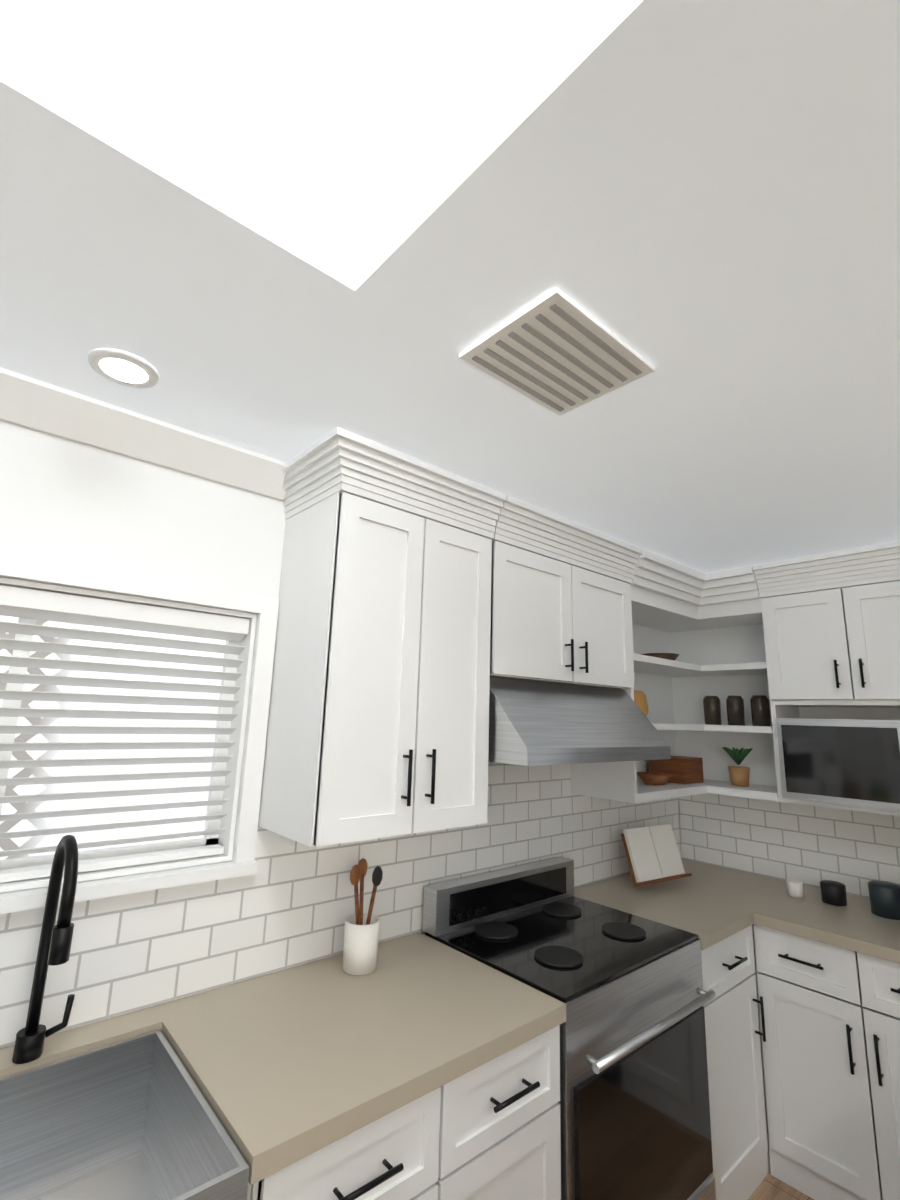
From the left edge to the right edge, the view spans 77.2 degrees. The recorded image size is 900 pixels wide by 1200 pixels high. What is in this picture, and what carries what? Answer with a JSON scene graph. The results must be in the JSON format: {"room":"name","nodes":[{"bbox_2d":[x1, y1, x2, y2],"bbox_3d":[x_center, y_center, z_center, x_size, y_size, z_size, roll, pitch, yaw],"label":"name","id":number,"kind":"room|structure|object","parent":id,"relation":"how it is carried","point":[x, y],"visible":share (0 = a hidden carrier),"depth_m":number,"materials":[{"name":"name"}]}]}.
{"room":"kitchen","nodes":[
{"label":"kitchen","id":0,"kind":"room"},
{"bbox_2d":[0,420,675,933],"bbox_3d":[-2.260,0.438,0.256,9.620,2.420,0.120,12,-15,-40],"label":"wall","id":1,"kind":"structure","parent":0,"point":[72,502],"depth_m":1.55,"materials":[{"name":"paint"}]},
{"bbox_2d":[0,551,278,913],"bbox_3d":[-1.042,0.295,1.335,1.220,0.795,0.163,12,-15,-40],"label":"window","id":2,"kind":"structure","parent":1,"relation":"in","point":[31,568],"depth_m":1.56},
{"bbox_2d":[0,585,249,882],"bbox_3d":[-1.046,0.308,1.336,1.072,0.672,0.058,12,-15,-40],"label":"blinds","id":3,"kind":"object","parent":2,"relation":"attached to","point":[39,605],"visible":1,"depth_m":1.47,"materials":[{"name":"white plastic"}]},
{"bbox_2d":[0,367,286,500],"bbox_3d":[-0.971,-0.469,1.424,1.210,0.090,0.090,12,-15,-40],"label":"crown molding","id":4,"kind":"structure","parent":1,"relation":"attached to","point":[35,404],"depth_m":1.47,"materials":[{"name":"white wood"}]},
{"bbox_2d":[0,762,683,1048],"bbox_3d":[-0.366,0.805,1.788,4.447,0.592,0.010,12,-15,-40],"label":"tile backsplash","id":5,"kind":"structure","parent":1,"relation":"attached to","point":[290,904],"depth_m":1.66,"materials":[{"name":"white tile"}]},
{"bbox_2d":[258,427,505,846],"bbox_3d":[-0.207,0.142,1.778,0.665,1.086,0.410,12,-15,-40],"label":"upper cabinet","id":6,"kind":"object","parent":1,"relation":"attached to","point":[378,721],"visible":0.96,"depth_m":1.64,"materials":[{"name":"white wood"}]},
{"bbox_2d":[490,495,642,689],"bbox_3d":[0.385,0.035,2.325,0.880,0.616,0.410,12,-15,-40],"label":"upper cabinet","id":7,"kind":"object","parent":1,"relation":"attached to","point":[561,608],"visible":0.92,"depth_m":2.16,"materials":[{"name":"white wood"}]},
{"bbox_2d":[488,677,670,765],"bbox_3d":[0.400,0.469,2.200,0.870,0.277,0.500,12,-15,-40],"label":"range hood","id":8,"kind":"object","parent":1,"relation":"attached to","point":[532,723],"visible":0.77,"depth_m":1.98,"materials":[{"name":"silver metal"}]},
{"bbox_2d":[571,549,777,802],"bbox_3d":[1.161,0.396,2.792,0.998,1.086,0.646,12,-15,-40],"label":"open corner shelf","id":9,"kind":"object","parent":1,"relation":"attached to","point":[668,595],"visible":0.4,"depth_m":2.75,"materials":[{"name":"white wood"}]},
{"bbox_2d":[634,690,648,716],"bbox_3d":[0.898,0.521,2.758,0.140,0.150,0.140,12,-15,-40],"label":"vase","id":10,"kind":"object","parent":9,"relation":"on","point":[640,700],"visible":0.29,"depth_m":2.71,"materials":[{"name":"wood"}]},
{"bbox_2d":[637,772,671,784],"bbox_3d":[1.007,0.880,2.777,0.170,0.050,0.170,12,-15,-40],"label":"bowl","id":11,"kind":"object","parent":9,"relation":"on","point":[653,778],"visible":0.98,"depth_m":2.73,"materials":[{"name":"brown wood"}]},
{"bbox_2d":[640,653,678,660],"bbox_3d":[1.100,0.314,2.962,0.200,0.050,0.200,12,-15,-40],"label":"bowl","id":12,"kind":"object","parent":9,"relation":"on","point":[671,656],"visible":0.31,"depth_m":2.89,"materials":[{"name":"brown wood"}]},
{"bbox_2d":[649,755,703,783],"bbox_3d":[1.186,0.886,2.956,0.200,0.124,0.190,12,-15,-40],"label":"box","id":13,"kind":"object","parent":9,"relation":"on","point":[684,770],"visible":0.71,"depth_m":2.88,"materials":[{"name":"brown wood"}]},
{"bbox_2d":[703,696,720,724],"bbox_3d":[1.396,0.587,3.001,0.081,0.150,0.081,-6,-14,33],"label":"jar","id":14,"kind":"object","parent":9,"relation":"on","point":[712,707],"depth_m":2.97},
{"bbox_2d":[726,696,744,725],"bbox_3d":[1.475,0.571,2.912,0.081,0.150,0.081,-6,-14,33],"label":"jar","id":15,"kind":"object","parent":9,"relation":"on","point":[734,704],"depth_m":2.88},
{"bbox_2d":[722,747,752,786],"bbox_3d":[1.461,0.841,2.850,0.138,0.185,0.140,12,-15,-40],"label":"potted plant","id":16,"kind":"object","parent":9,"relation":"on","point":[739,775],"visible":1,"depth_m":2.82,"materials":[{"name":"beige ceramic"}]},
{"bbox_2d":[750,695,770,725],"bbox_3d":[1.554,0.555,2.823,0.081,0.150,0.081,-6,-14,33],"label":"jar","id":17,"kind":"object","parent":9,"relation":"on","point":[760,711],"depth_m":2.79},
{"bbox_2d":[0,0,899,572],"bbox_3d":[2.844,-1.049,-0.618,15.700,0.450,8.700,12,-15,-40],"label":"ceiling","id":18,"kind":"structure","parent":0,"point":[256,226],"depth_m":0.97,"materials":[{"name":"paint"}]},
{"bbox_2d":[88,348,159,387],"bbox_3d":[-0.746,-0.528,1.292,0.144,0.010,0.144,12,-15,-40],"label":"recessed light","id":19,"kind":"object","parent":18,"relation":"in","point":[122,367],"visible":0.98,"depth_m":1.28,"materials":[{"name":"white plastic"}]},
{"bbox_2d":[459,288,654,415],"bbox_3d":[0.233,-0.510,1.216,0.340,0.014,0.260,12,-15,-40],"label":"ceiling vent","id":20,"kind":"object","parent":18,"relation":"in","point":[557,351],"visible":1,"depth_m":1.19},
{"bbox_2d":[670,624,776,857],"bbox_3d":[2.105,1.024,2.406,0.120,2.420,2.300,12,-15,-40],"label":"wall","id":21,"kind":"structure","parent":0,"point":[734,645],"depth_m":3.10,"materials":[{"name":"paint"}]},
{"bbox_2d":[680,793,899,898],"bbox_3d":[1.743,1.157,2.694,0.007,0.402,1.290,12,-15,-40],"label":"tile backsplash","id":22,"kind":"structure","parent":21,"relation":"attached to","point":[808,844],"depth_m":2.76,"materials":[{"name":"white tile"}]},
{"bbox_2d":[752,541,899,815],"bbox_3d":[1.817,0.355,2.491,0.410,1.086,0.672,12,-15,-40],"label":"upper cabinet","id":23,"kind":"object","parent":21,"relation":"attached to","point":[831,624],"visible":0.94,"depth_m":2.49,"materials":[{"name":"white wood"}]},
{"bbox_2d":[776,718,899,810],"bbox_3d":[1.815,0.696,2.428,0.346,0.348,0.612,12,-15,-40],"label":"microwave","id":24,"kind":"object","parent":23,"relation":"in","point":[851,762],"visible":1,"depth_m":2.37,"materials":[{"name":"black glass"}]},
{"bbox_2d":[748,1171,813,1199],"bbox_3d":[2.761,1.564,-1.162,15.700,0.050,8.700,12,-15,-40],"label":"floor","id":25,"kind":"structure","parent":0,"point":[770,1187],"depth_m":2.06,"materials":[{"name":"brown wood"}]},
{"bbox_2d":[247,1182,250,1199],"bbox_3d":[-0.851,1.384,0.814,0.846,0.883,0.658,12,-15,-40],"label":"base cabinet","id":26,"kind":"object","parent":25,"relation":"on","point":[248,1191],"depth_m":0.96,"materials":[{"name":"white wood"}]},
{"bbox_2d":[250,1025,560,1199],"bbox_3d":[-0.221,1.516,1.351,0.823,0.883,0.658,12,-15,-40],"label":"base cabinet","id":27,"kind":"object","parent":25,"relation":"on","point":[489,1130],"visible":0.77,"depth_m":1.24,"materials":[{"name":"white wood"}]},
{"bbox_2d":[0,932,565,1184],"bbox_3d":[-0.879,0.925,0.887,2.598,0.040,0.635,12,-15,-40],"label":"countertop","id":28,"kind":"structure","parent":27,"relation":"on","point":[288,1066],"depth_m":1.30,"materials":[{"name":"beige stone"}]},
{"bbox_2d":[12,835,77,1063],"bbox_3d":[-0.816,0.736,1.193,0.096,0.456,0.214,12,-15,-40],"label":"faucet","id":29,"kind":"object","parent":28,"relation":"on","point":[55,942],"visible":1,"depth_m":1.20,"materials":[{"name":"metal"}]},
{"bbox_2d":[0,1029,248,1199],"bbox_3d":[-0.815,1.041,0.855,0.800,0.253,0.535,12,-15,-40],"label":"sink","id":30,"kind":"object","parent":28,"relation":"in","point":[134,1118],"visible":1,"depth_m":1.18,"materials":[{"name":"silver metal"}]},
{"bbox_2d":[342,858,382,974],"bbox_3d":[-0.262,0.937,1.691,0.106,0.298,0.104,12,-15,-40],"label":"utensil crock","id":31,"kind":"object","parent":28,"relation":"on","point":[361,940],"visible":1,"depth_m":1.65,"materials":[{"name":"white ceramic"}]},
{"bbox_2d":[422,857,715,1199],"bbox_3d":[0.403,1.544,1.863,0.766,1.075,0.677,12,-15,-40],"label":"range","id":32,"kind":"object","parent":25,"relation":"on","point":[634,997],"visible":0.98,"depth_m":1.73,"materials":[{"name":"silver metal"}]},
{"bbox_2d":[701,924,769,1199],"bbox_3d":[1.082,1.789,2.464,1.094,0.883,0.658,12,-15,-40],"label":"base cabinet","id":33,"kind":"object","parent":25,"relation":"on","point":[740,1143],"visible":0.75,"depth_m":2.06,"materials":[{"name":"white wood"}]},
{"bbox_2d":[574,874,755,949],"bbox_3d":[0.843,1.285,2.356,0.438,0.040,0.635,12,-15,-40],"label":"countertop","id":34,"kind":"structure","parent":33,"relation":"on","point":[713,921],"depth_m":2.31,"materials":[{"name":"beige stone"}]},
{"bbox_2d":[753,924,899,1199],"bbox_3d":[1.667,1.739,2.135,0.658,0.883,0.712,12,-15,-40],"label":"base cabinet","id":35,"kind":"object","parent":25,"relation":"on","point":[831,1056],"visible":0.92,"depth_m":2.04,"materials":[{"name":"white wood"}]},
{"bbox_2d":[624,858,899,963],"bbox_3d":[1.481,1.325,2.452,0.656,0.040,1.323,12,-15,-40],"label":"countertop","id":36,"kind":"structure","parent":35,"relation":"on","point":[853,926],"depth_m":2.33,"materials":[{"name":"beige stone"}]},
{"bbox_2d":[621,824,691,886],"bbox_3d":[0.968,1.192,2.640,0.340,0.233,0.127,9,-14,-32],"label":"cookbook stand","id":37,"kind":"object","parent":36,"relation":"on","point":[652,854],"visible":1,"depth_m":2.62,"materials":[{"name":"white paper"}]},
{"bbox_2d":[786,879,803,897],"bbox_3d":[1.542,1.288,2.518,0.064,0.060,0.064,12,-15,-40],"label":"canister","id":38,"kind":"object","parent":36,"relation":"on","point":[794,888],"visible":1,"depth_m":2.50,"materials":[{"name":"ceramic"}]},
{"bbox_2d":[820,880,846,905],"bbox_3d":[1.657,1.264,2.436,0.094,0.082,0.094,12,-15,-40],"label":"canister","id":39,"kind":"object","parent":36,"relation":"on","point":[833,892],"visible":1,"depth_m":2.40,"materials":[{"name":"black ceramic"}]},
{"bbox_2d":[868,880,899,919],"bbox_3d":[1.783,1.220,2.299,0.120,0.120,0.120,12,-15,-40],"label":"canister","id":40,"kind":"object","parent":36,"relation":"on","point":[884,896],"visible":1,"depth_m":2.26,"materials":[{"name":"blue ceramic"}]},
{"label":"outside","id":41,"kind":"structure","parent":0,"visible":0},
{"bbox_2d":[0,615,225,859],"bbox_3d":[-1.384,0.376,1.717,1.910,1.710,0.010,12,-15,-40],"label":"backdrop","id":42,"kind":"structure","parent":41,"point":[53,822],"depth_m":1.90,"materials":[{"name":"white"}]}
]}

